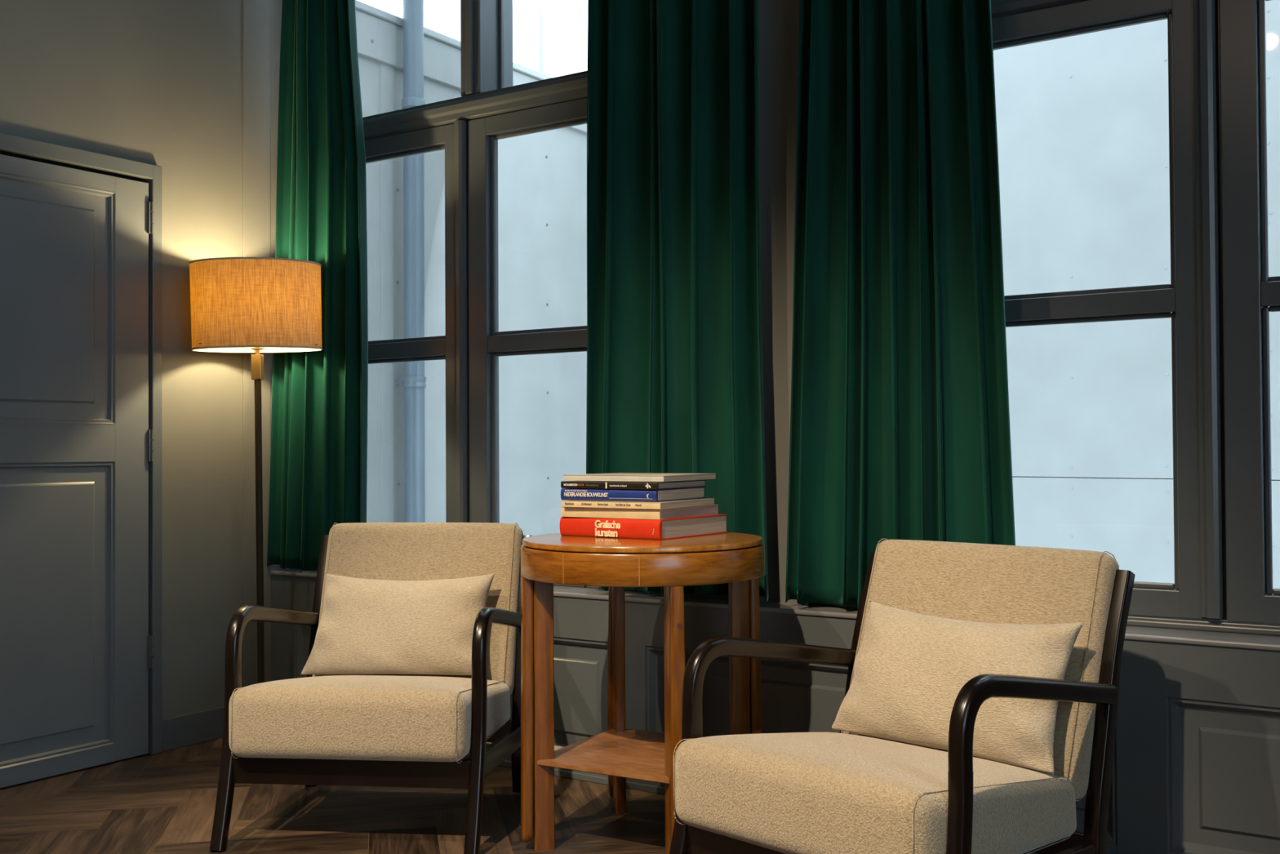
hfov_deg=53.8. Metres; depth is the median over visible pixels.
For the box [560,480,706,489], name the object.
hardcover book
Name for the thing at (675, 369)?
curtain
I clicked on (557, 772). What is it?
baseboard
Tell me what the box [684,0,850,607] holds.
wall
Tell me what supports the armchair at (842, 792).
on the floor
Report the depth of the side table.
3.13 m
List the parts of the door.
panel, panel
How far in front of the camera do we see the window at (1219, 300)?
2.98 m
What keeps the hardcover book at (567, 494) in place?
on the paperback book at (704, 501)
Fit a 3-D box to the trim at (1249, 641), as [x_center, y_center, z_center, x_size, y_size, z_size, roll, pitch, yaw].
[1.409,0.485,2.846,6.501,0.014,0.157,-1,-1,33]
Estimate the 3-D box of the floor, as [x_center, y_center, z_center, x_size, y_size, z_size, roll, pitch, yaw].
[-0.365,1.065,0.148,6.700,0.120,6.900,-1,-1,33]
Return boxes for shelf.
[533,728,669,783]
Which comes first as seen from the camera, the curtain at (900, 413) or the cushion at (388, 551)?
the curtain at (900, 413)
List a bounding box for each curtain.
[266,0,368,570]
[584,0,768,603]
[785,0,1015,608]
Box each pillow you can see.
[300,573,494,675]
[830,600,1084,773]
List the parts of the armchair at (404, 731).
leg, armrest, leg, rail, leg, armrest, rail, rail, leg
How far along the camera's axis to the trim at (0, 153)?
3.98 m
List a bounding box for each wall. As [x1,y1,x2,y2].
[0,0,290,719]
[424,62,586,535]
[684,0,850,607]
[993,0,1279,589]
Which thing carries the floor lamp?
on the floor
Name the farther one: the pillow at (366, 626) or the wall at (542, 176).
the wall at (542, 176)
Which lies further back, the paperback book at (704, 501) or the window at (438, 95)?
the window at (438, 95)
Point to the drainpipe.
(421, 379)
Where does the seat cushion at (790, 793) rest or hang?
on the armchair at (842, 792)
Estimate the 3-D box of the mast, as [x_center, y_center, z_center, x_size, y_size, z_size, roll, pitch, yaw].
[-0.739,-2.859,9.377,0.060,0.620,0.060,-1,-1,33]
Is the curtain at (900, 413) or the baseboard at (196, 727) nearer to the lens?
the curtain at (900, 413)
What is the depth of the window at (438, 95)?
4.38 m
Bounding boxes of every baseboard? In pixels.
[161,706,224,751]
[462,753,1039,853]
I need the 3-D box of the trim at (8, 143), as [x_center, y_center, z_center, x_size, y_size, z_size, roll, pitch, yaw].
[-1.843,0.100,3.807,0.024,1.942,0.912,-1,-1,33]
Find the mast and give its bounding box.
[537,0,543,74]
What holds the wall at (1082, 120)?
on the ground
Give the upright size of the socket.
0.139 m
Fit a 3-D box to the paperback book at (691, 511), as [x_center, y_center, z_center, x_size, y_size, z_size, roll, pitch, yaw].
[0.002,0.222,3.353,0.304,0.026,0.299,-1,-1,33]
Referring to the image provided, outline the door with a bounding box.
[0,154,154,787]
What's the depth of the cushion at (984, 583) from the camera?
2.75 m
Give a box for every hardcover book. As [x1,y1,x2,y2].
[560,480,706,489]
[560,486,705,502]
[560,514,728,540]
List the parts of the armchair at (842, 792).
leg, rail, armrest, leg, leg, armrest, rail, rail, leg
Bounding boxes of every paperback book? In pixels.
[560,504,718,519]
[562,497,714,509]
[563,472,715,481]
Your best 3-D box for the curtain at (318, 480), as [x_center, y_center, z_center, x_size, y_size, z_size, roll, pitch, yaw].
[-1.139,-0.958,4.459,0.479,2.930,0.094,-1,-1,37]
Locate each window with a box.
[355,0,653,592]
[991,0,1279,635]
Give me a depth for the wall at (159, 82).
4.27 m
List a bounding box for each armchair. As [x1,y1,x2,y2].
[209,522,532,853]
[669,538,1135,853]
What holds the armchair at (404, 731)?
on the floor
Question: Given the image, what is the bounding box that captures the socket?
[250,346,263,354]
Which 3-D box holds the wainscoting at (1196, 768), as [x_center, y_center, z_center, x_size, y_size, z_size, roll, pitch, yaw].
[1.413,0.764,2.843,6.500,0.545,0.150,-1,-1,33]
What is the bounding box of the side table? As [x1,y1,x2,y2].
[520,532,764,853]
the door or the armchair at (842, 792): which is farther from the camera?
the door
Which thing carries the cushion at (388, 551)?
on the armchair at (404, 731)
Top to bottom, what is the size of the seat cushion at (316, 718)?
0.202 m
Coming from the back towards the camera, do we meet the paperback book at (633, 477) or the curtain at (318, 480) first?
the curtain at (318, 480)
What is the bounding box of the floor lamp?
[188,257,322,749]
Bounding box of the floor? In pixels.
[0,737,665,853]
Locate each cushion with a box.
[228,675,510,762]
[312,522,523,694]
[675,732,1076,853]
[840,539,1119,799]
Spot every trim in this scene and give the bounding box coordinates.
[0,132,161,755]
[0,152,142,182]
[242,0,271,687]
[270,568,1279,650]
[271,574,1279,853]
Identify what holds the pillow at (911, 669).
on the armchair at (842, 792)
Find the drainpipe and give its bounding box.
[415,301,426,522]
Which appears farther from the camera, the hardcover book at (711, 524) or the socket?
the socket
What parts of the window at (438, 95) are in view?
glass pane, glass pane, glass pane, sill moulding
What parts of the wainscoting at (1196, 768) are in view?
wainscot panel, wainscot panel, wainscot panel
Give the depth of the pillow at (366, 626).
3.60 m

